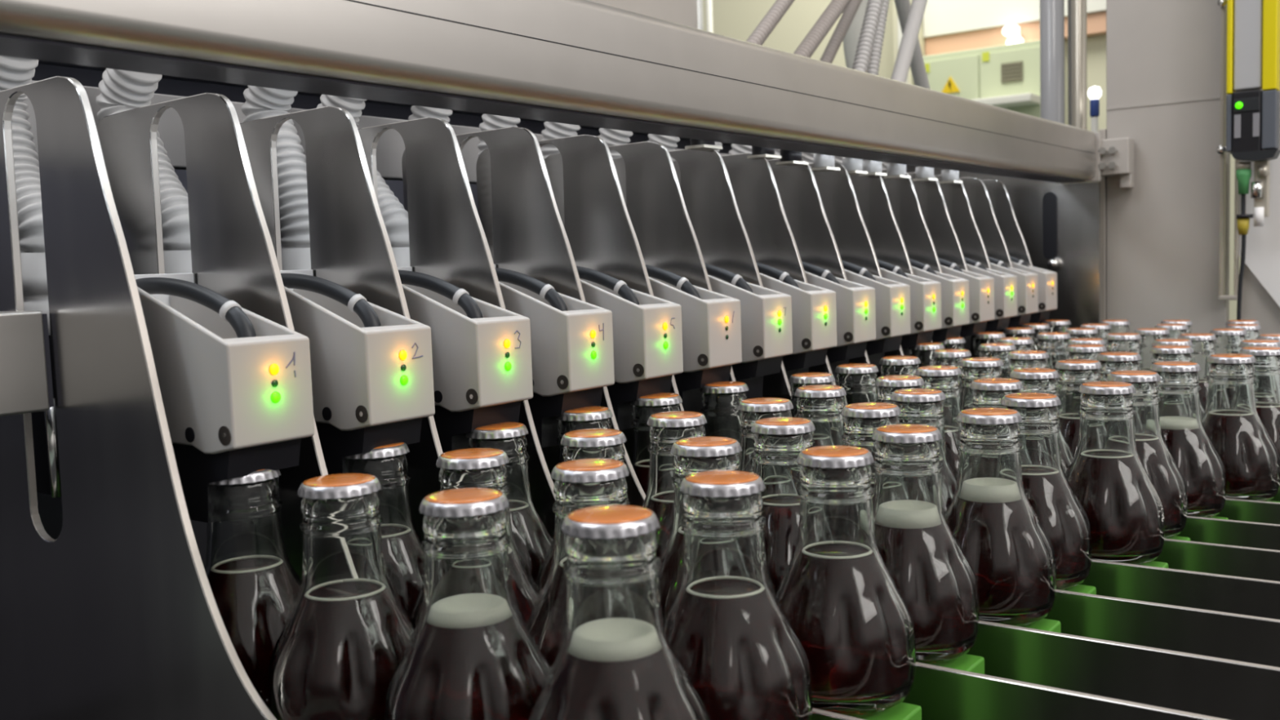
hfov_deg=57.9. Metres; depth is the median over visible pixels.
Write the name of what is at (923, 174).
fitting
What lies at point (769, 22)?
corrugated hose
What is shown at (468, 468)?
glass bottle
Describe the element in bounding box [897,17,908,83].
trim
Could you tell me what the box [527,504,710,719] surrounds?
glass bottle
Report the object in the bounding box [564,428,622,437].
print
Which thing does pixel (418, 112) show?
corrugated hose
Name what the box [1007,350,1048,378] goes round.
glass bottle
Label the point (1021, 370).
print
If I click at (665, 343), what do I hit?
lamp
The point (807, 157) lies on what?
corrugated hose
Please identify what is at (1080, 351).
glass bottle
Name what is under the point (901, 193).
plate
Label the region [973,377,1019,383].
print
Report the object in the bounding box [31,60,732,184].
hood
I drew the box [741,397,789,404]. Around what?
print
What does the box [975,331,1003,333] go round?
print
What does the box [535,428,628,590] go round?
glass bottle
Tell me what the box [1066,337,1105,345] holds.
glass bottle
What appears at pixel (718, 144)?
corrugated hose
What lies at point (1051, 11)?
vertical pipe
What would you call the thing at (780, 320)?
lamp
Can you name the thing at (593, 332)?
lamp
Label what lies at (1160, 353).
glass bottle
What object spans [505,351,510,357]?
lamp
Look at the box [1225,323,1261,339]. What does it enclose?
glass bottle
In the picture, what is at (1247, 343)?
glass bottle
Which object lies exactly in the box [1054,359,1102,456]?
glass bottle
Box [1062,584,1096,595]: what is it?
strip
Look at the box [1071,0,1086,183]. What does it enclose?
vertical pipe
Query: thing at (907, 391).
print
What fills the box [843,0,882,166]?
duct
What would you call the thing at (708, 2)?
vertical pipe
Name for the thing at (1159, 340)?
print
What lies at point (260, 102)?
corrugated hose
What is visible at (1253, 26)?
sensor
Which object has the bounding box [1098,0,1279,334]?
machine housing
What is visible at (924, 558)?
glass bottle
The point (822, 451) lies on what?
print
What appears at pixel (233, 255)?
plate
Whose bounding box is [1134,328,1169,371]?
glass bottle
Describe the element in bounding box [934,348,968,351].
print
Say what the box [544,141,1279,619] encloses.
plate
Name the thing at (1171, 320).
print
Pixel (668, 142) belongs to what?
corrugated hose
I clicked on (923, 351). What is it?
glass bottle
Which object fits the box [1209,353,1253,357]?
print
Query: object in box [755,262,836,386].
unit
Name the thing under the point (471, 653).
glass bottle
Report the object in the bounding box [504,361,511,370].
lamp
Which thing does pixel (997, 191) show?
plate
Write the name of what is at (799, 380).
glass bottle
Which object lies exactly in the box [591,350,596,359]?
lamp
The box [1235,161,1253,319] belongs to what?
connector
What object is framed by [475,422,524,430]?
print
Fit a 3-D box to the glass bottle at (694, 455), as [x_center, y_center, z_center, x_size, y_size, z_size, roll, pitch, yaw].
[0.031,0.087,0.522,0.063,0.104,0.063,-1,5,11]
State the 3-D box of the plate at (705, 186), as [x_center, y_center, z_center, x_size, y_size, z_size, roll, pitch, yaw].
[0.249,0.007,0.747,0.686,0.327,0.004,1,6,36]
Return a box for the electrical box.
[922,40,1039,117]
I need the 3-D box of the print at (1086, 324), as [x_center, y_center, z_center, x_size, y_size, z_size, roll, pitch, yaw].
[0.482,-0.038,1.226,0.027,0.001,0.027,-3,5,-9]
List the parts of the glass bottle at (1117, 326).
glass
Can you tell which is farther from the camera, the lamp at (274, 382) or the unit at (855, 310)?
the unit at (855, 310)
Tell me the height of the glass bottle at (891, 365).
0.104 m
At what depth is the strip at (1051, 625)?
0.58 m
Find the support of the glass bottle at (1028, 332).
on the strip
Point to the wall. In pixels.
(735, 19)
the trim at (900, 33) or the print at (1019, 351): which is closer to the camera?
the print at (1019, 351)
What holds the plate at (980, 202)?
on the bed
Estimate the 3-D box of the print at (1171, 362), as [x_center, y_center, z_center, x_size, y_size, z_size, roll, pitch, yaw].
[0.365,0.002,0.790,0.027,0.001,0.027,-6,6,-38]
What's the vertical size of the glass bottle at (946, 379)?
0.104 m
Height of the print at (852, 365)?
0.001 m
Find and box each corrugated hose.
[0,55,50,333]
[95,68,191,273]
[240,84,311,270]
[316,93,409,266]
[408,105,452,122]
[477,114,519,155]
[541,0,591,159]
[598,128,632,159]
[648,133,679,161]
[715,142,722,152]
[728,143,751,155]
[746,0,794,45]
[768,148,780,159]
[792,0,851,57]
[801,151,816,163]
[819,0,862,63]
[834,155,844,164]
[852,0,883,72]
[866,0,889,75]
[881,161,889,169]
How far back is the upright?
1.27 m
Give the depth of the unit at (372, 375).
0.53 m
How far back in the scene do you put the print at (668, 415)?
0.61 m
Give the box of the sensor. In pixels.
[1226,0,1279,226]
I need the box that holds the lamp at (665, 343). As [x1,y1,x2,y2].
[663,341,668,349]
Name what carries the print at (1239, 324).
on the glass bottle at (1252, 330)
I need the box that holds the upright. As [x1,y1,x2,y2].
[591,0,697,28]
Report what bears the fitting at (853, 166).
attached to the support rod
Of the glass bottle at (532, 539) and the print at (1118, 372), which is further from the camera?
the print at (1118, 372)
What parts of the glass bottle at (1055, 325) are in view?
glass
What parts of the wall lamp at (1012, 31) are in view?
bulb, bulb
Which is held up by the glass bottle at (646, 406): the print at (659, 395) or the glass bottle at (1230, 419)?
the print at (659, 395)
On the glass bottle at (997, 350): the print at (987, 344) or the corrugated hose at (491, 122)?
the print at (987, 344)
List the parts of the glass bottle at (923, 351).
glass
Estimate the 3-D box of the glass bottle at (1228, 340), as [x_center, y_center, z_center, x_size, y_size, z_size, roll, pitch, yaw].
[0.555,0.022,1.092,0.063,0.104,0.063,1,6,31]
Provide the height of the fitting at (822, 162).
0.059 m
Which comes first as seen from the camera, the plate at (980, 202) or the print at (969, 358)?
the print at (969, 358)
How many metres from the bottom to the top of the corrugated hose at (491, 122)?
0.547 m
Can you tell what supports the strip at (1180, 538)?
on the bed
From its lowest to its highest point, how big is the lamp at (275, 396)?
0.005 m
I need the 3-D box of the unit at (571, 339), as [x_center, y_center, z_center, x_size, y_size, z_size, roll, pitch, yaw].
[-0.124,-0.006,0.714,0.243,0.104,0.065,1,6,36]
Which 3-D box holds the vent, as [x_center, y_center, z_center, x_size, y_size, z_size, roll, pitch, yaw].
[1.149,-0.889,3.576,0.066,0.060,0.008,1,6,36]
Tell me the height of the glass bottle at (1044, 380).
0.104 m
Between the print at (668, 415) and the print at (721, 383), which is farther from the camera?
the print at (721, 383)
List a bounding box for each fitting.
[684,138,722,151]
[746,146,781,159]
[775,149,808,166]
[810,153,839,171]
[842,157,867,175]
[858,160,886,176]
[884,162,911,179]
[912,165,937,182]
[938,168,962,184]
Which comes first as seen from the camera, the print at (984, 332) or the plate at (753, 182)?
the plate at (753, 182)
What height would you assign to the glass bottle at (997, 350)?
0.104 m
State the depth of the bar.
0.49 m
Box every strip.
[849,702,921,719]
[928,653,984,674]
[1018,618,1061,633]
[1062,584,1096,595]
[1142,560,1168,568]
[1168,536,1190,541]
[1210,516,1228,519]
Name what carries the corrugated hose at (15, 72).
attached to the unit at (235, 382)
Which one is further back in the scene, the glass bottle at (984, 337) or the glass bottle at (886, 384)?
the glass bottle at (984, 337)
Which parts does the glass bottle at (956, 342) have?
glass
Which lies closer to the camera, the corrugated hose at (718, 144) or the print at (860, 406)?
the print at (860, 406)
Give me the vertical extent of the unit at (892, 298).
0.104 m
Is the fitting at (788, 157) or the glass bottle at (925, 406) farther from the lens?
the fitting at (788, 157)
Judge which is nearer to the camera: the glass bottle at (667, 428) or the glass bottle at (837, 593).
the glass bottle at (837, 593)
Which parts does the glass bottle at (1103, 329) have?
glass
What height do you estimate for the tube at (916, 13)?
0.413 m
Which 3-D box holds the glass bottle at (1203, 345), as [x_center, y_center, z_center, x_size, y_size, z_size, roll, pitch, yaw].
[0.502,0.028,1.044,0.063,0.104,0.063,1,6,34]
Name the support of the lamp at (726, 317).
attached to the unit at (711, 321)
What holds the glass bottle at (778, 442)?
on the strip at (969, 663)
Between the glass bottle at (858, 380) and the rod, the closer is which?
the rod
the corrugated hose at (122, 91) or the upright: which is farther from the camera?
the upright
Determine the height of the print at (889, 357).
0.001 m
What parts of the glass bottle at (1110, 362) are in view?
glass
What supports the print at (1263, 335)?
on the glass bottle at (1264, 336)
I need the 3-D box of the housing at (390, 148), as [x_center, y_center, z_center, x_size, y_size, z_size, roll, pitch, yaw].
[-0.072,-0.016,1.008,0.014,0.353,1.372,1,6,36]
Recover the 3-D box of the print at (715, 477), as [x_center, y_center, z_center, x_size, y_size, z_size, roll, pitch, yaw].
[0.030,0.043,0.430,0.027,0.001,0.027,1,6,34]
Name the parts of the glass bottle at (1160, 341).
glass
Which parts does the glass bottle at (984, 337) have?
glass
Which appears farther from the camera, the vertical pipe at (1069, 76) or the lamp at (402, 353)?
the vertical pipe at (1069, 76)
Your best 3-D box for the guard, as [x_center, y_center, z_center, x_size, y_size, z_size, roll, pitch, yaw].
[0.775,-0.060,1.268,0.217,0.340,0.007,1,6,36]
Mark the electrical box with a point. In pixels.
(1013, 68)
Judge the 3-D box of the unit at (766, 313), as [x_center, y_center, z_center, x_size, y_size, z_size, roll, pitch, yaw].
[0.000,-0.024,0.883,0.243,0.104,0.065,1,6,36]
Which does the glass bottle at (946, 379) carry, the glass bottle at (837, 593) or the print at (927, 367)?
the print at (927, 367)
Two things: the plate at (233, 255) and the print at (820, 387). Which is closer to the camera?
the plate at (233, 255)
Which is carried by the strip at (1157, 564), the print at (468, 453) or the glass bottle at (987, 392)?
the glass bottle at (987, 392)
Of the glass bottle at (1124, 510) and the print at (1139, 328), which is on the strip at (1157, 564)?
the glass bottle at (1124, 510)
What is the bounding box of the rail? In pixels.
[1216,0,1239,300]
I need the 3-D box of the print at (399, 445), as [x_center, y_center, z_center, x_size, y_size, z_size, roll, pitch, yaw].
[-0.125,0.039,0.544,0.027,0.001,0.027,0,5,23]
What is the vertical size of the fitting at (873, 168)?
0.059 m
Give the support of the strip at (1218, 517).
on the bed
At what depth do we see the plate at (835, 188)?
1.04 m
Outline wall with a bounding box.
[702,0,1239,319]
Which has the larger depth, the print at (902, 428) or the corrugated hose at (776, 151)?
the corrugated hose at (776, 151)
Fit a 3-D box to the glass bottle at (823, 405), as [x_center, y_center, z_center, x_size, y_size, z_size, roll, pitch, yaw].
[0.113,0.068,0.721,0.063,0.104,0.063,0,5,20]
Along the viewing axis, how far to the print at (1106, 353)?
0.87 m
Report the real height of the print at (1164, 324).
0.001 m
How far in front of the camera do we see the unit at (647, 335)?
0.70 m
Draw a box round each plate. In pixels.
[0,75,276,719]
[96,92,328,580]
[240,106,864,719]
[357,117,1227,719]
[401,126,1279,719]
[475,134,1279,667]
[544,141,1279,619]
[613,149,1279,581]
[672,152,1279,550]
[725,158,1279,524]
[808,162,1279,502]
[848,174,932,342]
[880,168,959,337]
[906,164,1100,328]
[907,172,974,357]
[933,174,1004,333]
[959,177,1019,327]
[981,179,1042,323]
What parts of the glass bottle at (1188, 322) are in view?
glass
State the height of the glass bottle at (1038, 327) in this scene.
0.104 m
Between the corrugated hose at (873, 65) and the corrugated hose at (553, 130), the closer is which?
the corrugated hose at (553, 130)
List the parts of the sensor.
sensor bracket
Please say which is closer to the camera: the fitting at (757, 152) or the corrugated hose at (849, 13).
the fitting at (757, 152)
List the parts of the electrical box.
door, door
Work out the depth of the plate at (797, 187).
0.98 m
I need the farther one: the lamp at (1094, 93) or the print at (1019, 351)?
the lamp at (1094, 93)
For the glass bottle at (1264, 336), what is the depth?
1.00 m
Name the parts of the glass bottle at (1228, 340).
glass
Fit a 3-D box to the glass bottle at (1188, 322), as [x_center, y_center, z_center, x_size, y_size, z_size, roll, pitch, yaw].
[0.578,0.008,1.248,0.063,0.104,0.063,-6,6,-38]
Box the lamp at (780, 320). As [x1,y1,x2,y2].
[777,318,782,324]
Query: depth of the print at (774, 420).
0.57 m
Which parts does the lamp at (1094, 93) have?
stem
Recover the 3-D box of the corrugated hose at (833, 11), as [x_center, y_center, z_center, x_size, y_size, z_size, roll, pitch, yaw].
[0.238,-0.420,1.346,0.018,0.300,0.402,1,6,36]
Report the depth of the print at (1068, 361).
0.82 m
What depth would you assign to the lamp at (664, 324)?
0.70 m
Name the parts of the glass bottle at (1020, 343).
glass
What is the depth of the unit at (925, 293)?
1.03 m
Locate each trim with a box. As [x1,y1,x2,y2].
[893,0,925,84]
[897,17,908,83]
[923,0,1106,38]
[925,11,1106,55]
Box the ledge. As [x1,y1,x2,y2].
[971,93,1039,108]
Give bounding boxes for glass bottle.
[204,469,302,708]
[267,473,416,719]
[344,442,424,617]
[385,488,551,719]
[410,448,541,625]
[466,422,552,579]
[526,458,665,666]
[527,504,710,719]
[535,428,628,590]
[555,405,613,463]
[630,392,682,495]
[641,411,706,559]
[657,436,776,618]
[663,470,813,719]
[700,381,748,457]
[737,397,793,472]
[751,417,815,589]
[774,445,915,715]
[788,372,835,417]
[794,384,846,447]
[834,363,878,406]
[840,402,901,501]
[871,423,979,664]
[875,374,924,404]
[879,355,920,376]
[890,388,957,512]
[908,342,944,367]
[915,365,961,473]
[931,348,971,395]
[938,336,965,349]
[944,407,1056,626]
[955,377,1023,478]
[959,357,1003,410]
[972,331,1005,357]
[977,342,1016,377]
[997,337,1033,351]
[1000,392,1092,590]
[1003,327,1035,350]
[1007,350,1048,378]
[1009,368,1074,473]
[1019,323,1050,350]
[1035,332,1071,379]
[1041,319,1071,332]
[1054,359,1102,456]
[1065,327,1098,339]
[1065,381,1164,564]
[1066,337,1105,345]
[1066,343,1106,360]
[1080,323,1111,346]
[1096,351,1142,381]
[1099,319,1130,333]
[1104,332,1142,370]
[1106,370,1187,538]
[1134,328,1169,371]
[1149,345,1203,417]
[1149,360,1226,518]
[1151,338,1204,413]
[1154,323,1188,338]
[1160,319,1192,333]
[1177,333,1216,409]
[1201,353,1279,501]
[1209,328,1247,354]
[1225,319,1259,325]
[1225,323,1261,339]
[1238,339,1279,348]
[1238,346,1279,459]
[1256,333,1279,340]
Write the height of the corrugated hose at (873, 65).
0.392 m
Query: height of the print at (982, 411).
0.001 m
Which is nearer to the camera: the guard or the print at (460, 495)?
the print at (460, 495)
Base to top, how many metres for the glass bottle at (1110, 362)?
0.104 m
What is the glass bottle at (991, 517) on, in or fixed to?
on the strip at (1051, 625)
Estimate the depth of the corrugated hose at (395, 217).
0.72 m
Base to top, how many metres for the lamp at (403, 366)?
0.003 m
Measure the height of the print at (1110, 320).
0.001 m
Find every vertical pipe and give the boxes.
[697,0,703,30]
[706,0,712,32]
[1039,0,1064,184]
[1067,0,1087,183]
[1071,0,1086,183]
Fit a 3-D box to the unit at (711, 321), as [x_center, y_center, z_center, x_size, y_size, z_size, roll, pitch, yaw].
[-0.041,-0.018,0.826,0.243,0.104,0.065,1,6,36]
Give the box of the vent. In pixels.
[1000,61,1022,83]
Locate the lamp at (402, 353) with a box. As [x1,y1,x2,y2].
[399,350,407,359]
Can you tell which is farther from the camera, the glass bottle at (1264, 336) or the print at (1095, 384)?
the glass bottle at (1264, 336)
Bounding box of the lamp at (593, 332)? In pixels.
[590,329,595,338]
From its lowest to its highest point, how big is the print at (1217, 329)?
0.001 m
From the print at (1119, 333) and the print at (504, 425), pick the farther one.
the print at (1119, 333)
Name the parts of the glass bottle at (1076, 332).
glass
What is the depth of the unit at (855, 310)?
0.92 m
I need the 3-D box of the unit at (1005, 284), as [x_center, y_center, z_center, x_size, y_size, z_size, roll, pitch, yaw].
[0.289,-0.066,1.276,0.243,0.104,0.065,1,6,36]
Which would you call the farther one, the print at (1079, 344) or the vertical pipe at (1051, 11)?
the vertical pipe at (1051, 11)
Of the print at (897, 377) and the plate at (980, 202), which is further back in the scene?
the plate at (980, 202)
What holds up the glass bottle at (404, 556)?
on the strip
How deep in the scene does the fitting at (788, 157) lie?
0.96 m
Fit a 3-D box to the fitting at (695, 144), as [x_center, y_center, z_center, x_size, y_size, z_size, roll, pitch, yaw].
[0.046,-0.185,0.855,0.018,0.059,0.025,1,6,36]
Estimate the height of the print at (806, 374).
0.001 m
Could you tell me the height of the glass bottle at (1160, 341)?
0.104 m
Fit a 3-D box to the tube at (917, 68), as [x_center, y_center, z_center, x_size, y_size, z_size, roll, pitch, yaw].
[0.376,-0.522,1.661,0.021,0.447,0.275,1,6,36]
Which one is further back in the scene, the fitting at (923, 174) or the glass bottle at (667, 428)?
the fitting at (923, 174)
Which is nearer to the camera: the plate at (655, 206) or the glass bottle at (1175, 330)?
the plate at (655, 206)
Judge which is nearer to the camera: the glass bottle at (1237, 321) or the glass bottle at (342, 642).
the glass bottle at (342, 642)
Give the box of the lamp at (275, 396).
[271,391,280,403]
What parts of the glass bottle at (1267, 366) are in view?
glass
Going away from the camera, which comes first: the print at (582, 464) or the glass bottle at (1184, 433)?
the print at (582, 464)
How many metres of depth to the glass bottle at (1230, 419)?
0.82 m
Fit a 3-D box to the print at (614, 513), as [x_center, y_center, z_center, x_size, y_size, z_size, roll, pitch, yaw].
[-0.010,0.049,0.373,0.027,0.001,0.027,-1,5,10]
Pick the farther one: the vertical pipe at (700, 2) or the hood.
the vertical pipe at (700, 2)
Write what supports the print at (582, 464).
on the glass bottle at (581, 483)
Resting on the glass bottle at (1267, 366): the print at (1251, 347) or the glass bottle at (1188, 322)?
the print at (1251, 347)
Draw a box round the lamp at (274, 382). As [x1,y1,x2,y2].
[271,379,278,386]
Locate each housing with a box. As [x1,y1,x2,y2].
[22,80,729,539]
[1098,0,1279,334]
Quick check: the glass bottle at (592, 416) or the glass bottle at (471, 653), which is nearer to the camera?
the glass bottle at (471, 653)
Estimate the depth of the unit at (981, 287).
1.15 m
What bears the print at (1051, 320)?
on the glass bottle at (1055, 325)
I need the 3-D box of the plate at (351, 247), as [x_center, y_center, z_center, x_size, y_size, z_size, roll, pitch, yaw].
[0.042,0.037,0.466,0.686,0.327,0.004,1,6,36]
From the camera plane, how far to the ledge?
3.50 m
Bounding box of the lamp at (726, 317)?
[724,315,728,323]
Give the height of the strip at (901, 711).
0.055 m
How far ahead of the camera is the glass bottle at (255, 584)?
0.48 m
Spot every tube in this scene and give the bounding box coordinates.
[890,0,927,82]
[893,0,930,88]
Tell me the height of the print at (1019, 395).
0.001 m
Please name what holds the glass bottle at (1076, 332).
on the strip
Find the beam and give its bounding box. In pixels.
[0,0,1134,188]
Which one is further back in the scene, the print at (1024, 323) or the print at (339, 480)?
the print at (1024, 323)
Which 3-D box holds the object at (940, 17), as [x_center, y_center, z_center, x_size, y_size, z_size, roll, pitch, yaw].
[1.238,-1.246,3.635,0.707,0.365,0.069,1,6,36]
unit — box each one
[31,272,314,522]
[280,269,435,475]
[397,266,533,453]
[493,264,614,448]
[576,266,683,430]
[644,264,742,412]
[704,262,792,399]
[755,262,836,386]
[801,261,875,382]
[841,260,911,373]
[877,259,941,355]
[909,258,969,342]
[937,257,994,351]
[964,257,1017,331]
[987,256,1038,328]
[1009,255,1057,323]
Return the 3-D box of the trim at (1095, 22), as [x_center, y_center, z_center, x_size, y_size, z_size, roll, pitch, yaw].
[1.250,-1.033,3.659,0.707,0.060,0.055,1,6,36]
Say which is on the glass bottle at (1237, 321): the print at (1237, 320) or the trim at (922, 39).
the print at (1237, 320)
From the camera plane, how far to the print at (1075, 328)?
1.16 m
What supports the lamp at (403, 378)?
on the unit at (372, 375)
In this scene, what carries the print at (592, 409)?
on the glass bottle at (592, 416)
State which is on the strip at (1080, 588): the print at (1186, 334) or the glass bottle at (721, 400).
the glass bottle at (721, 400)
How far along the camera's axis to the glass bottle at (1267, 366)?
0.87 m
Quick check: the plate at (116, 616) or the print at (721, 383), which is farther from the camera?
the print at (721, 383)
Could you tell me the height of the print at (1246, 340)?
0.001 m
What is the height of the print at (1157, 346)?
0.001 m
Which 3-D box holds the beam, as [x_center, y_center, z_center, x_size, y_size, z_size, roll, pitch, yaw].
[0.106,-0.174,0.790,0.078,0.069,1.539,1,6,36]
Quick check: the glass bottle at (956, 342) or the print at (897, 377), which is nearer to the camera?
the print at (897, 377)
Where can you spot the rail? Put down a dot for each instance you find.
(1221, 149)
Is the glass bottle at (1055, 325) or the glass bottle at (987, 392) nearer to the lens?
the glass bottle at (987, 392)
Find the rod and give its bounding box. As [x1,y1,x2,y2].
[44,397,61,497]
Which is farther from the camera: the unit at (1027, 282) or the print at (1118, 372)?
the unit at (1027, 282)
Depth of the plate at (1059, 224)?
1.41 m
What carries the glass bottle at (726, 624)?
on the strip
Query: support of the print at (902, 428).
on the glass bottle at (924, 558)
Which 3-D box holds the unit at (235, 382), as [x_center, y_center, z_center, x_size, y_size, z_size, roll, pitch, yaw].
[-0.248,0.012,0.545,0.243,0.104,0.065,1,6,36]
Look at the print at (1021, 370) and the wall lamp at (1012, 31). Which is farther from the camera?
the wall lamp at (1012, 31)
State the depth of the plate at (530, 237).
0.55 m
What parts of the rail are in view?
rail, rail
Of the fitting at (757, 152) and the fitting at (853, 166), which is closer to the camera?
the fitting at (757, 152)
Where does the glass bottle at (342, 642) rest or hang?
on the strip
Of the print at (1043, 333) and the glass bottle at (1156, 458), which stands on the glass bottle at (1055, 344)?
the print at (1043, 333)
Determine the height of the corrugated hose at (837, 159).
0.208 m
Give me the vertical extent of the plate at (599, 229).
0.327 m
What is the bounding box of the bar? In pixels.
[0,311,53,416]
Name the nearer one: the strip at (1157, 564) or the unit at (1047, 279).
the strip at (1157, 564)
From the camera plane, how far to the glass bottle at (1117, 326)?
1.27 m
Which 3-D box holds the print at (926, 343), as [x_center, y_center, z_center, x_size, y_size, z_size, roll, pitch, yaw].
[0.258,-0.015,1.042,0.027,0.001,0.027,-5,6,-37]
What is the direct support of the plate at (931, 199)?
on the bed
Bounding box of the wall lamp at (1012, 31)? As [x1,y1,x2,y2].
[1002,24,1023,44]
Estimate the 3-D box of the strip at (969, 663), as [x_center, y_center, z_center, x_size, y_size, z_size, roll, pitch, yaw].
[-0.032,0.161,0.653,0.449,0.055,0.038,1,6,36]
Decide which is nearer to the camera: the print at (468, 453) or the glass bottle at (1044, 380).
the print at (468, 453)
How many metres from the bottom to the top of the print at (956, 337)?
0.001 m
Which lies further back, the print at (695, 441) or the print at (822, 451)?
the print at (695, 441)
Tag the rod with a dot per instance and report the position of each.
(50, 415)
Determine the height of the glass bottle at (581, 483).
0.104 m
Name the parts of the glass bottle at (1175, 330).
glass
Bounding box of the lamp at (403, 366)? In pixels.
[400,364,406,370]
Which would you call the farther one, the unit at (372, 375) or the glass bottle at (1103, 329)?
the glass bottle at (1103, 329)
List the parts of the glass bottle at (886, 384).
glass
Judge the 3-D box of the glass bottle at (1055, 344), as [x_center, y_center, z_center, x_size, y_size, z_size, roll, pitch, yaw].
[0.400,0.025,1.119,0.063,0.104,0.063,-2,5,-6]
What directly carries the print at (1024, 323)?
on the glass bottle at (1038, 327)
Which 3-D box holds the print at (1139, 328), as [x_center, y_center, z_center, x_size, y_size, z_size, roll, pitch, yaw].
[0.499,-0.030,1.127,0.027,0.001,0.027,-4,5,-24]
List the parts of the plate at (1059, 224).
knob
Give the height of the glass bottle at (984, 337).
0.104 m
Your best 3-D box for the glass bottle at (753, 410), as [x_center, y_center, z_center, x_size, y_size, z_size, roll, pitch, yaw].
[0.073,0.074,0.664,0.063,0.104,0.063,-5,6,-35]
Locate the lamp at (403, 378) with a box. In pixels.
[400,374,408,385]
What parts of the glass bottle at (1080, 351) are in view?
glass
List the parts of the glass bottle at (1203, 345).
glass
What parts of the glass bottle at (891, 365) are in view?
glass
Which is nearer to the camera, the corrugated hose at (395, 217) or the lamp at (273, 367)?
the lamp at (273, 367)
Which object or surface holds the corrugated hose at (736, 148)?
on the unit at (925, 293)
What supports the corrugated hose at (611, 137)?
on the unit at (814, 313)
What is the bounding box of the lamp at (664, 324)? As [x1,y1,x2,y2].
[662,322,667,329]
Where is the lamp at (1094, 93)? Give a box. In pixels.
[1087,85,1102,182]
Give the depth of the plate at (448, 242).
0.64 m
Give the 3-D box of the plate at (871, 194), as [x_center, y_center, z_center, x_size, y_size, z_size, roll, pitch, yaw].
[0.414,-0.017,0.972,0.686,0.327,0.004,1,6,36]
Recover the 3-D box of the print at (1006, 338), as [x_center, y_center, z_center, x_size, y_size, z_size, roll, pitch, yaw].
[0.346,-0.020,1.066,0.027,0.001,0.027,0,5,27]
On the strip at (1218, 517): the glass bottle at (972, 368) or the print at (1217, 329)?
the glass bottle at (972, 368)
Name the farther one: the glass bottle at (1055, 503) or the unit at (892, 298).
the unit at (892, 298)
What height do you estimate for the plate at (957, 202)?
0.327 m
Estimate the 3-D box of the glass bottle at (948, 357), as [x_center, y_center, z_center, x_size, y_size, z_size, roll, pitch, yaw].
[0.260,0.043,0.962,0.063,0.104,0.063,-5,5,-28]
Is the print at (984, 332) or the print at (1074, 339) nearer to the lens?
the print at (1074, 339)
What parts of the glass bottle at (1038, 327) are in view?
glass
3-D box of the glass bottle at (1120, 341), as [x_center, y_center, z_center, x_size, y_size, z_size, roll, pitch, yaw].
[0.451,0.026,1.081,0.063,0.104,0.063,-4,5,-24]
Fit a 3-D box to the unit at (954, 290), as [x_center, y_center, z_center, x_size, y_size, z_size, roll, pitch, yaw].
[0.207,-0.054,1.163,0.243,0.104,0.065,1,6,36]
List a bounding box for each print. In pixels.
[302,473,375,487]
[373,442,404,448]
[424,488,502,504]
[440,448,503,459]
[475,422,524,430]
[555,458,623,471]
[564,405,608,413]
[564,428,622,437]
[567,504,652,524]
[639,392,678,398]
[650,411,702,418]
[675,436,736,446]
[684,470,759,484]
[705,381,745,386]
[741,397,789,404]
[755,417,810,425]
[791,372,831,377]
[797,384,842,390]
[801,445,868,457]
[837,363,875,367]
[844,402,897,409]
[875,423,937,433]
[878,374,920,380]
[881,355,917,359]
[893,388,942,394]
[917,342,942,345]
[918,365,958,369]
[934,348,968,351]
[946,336,963,339]
[960,407,1017,415]
[962,357,999,360]
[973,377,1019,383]
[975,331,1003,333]
[980,342,1013,346]
[1000,337,1031,339]
[1004,327,1032,329]
[1004,392,1057,399]
[1009,350,1046,353]
[1013,368,1056,372]
[1022,323,1047,324]
[1038,332,1068,334]
[1044,319,1069,321]
[1057,359,1098,363]
[1067,327,1096,329]
[1068,343,1103,346]
[1070,337,1102,340]
[1081,323,1109,325]
[1081,381,1131,386]
[1099,351,1137,355]
[1102,319,1128,321]
[1106,332,1138,335]
[1110,370,1156,375]
[1136,328,1167,329]
[1152,345,1190,348]
[1153,360,1197,365]
[1154,338,1190,341]
[1156,323,1186,325]
[1163,319,1190,321]
[1180,333,1213,335]
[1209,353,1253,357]
[1212,328,1244,330]
[1227,323,1257,325]
[1228,319,1257,321]
[1241,339,1279,342]
[1241,346,1279,349]
[1259,333,1279,336]
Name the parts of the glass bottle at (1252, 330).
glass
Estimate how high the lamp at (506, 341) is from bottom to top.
0.005 m
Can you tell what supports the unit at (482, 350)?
attached to the housing at (390, 148)
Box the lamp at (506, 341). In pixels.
[503,338,510,348]
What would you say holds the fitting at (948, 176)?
attached to the support rod
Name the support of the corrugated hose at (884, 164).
attached to the unit at (1047, 279)
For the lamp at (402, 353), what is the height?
0.005 m
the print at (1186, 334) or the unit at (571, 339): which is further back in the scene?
the print at (1186, 334)
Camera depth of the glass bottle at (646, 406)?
0.69 m
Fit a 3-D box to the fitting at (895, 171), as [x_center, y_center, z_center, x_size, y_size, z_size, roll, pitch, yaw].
[0.252,-0.208,1.135,0.018,0.059,0.025,1,6,36]
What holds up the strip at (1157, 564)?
on the bed
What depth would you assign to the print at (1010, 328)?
1.20 m
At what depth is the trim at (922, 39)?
3.79 m
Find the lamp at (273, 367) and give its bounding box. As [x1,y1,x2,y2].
[269,363,279,374]
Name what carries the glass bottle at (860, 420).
on the strip at (1051, 625)
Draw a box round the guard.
[1239,154,1279,306]
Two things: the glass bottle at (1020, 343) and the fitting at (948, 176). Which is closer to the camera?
the glass bottle at (1020, 343)
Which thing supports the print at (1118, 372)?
on the glass bottle at (1156, 458)

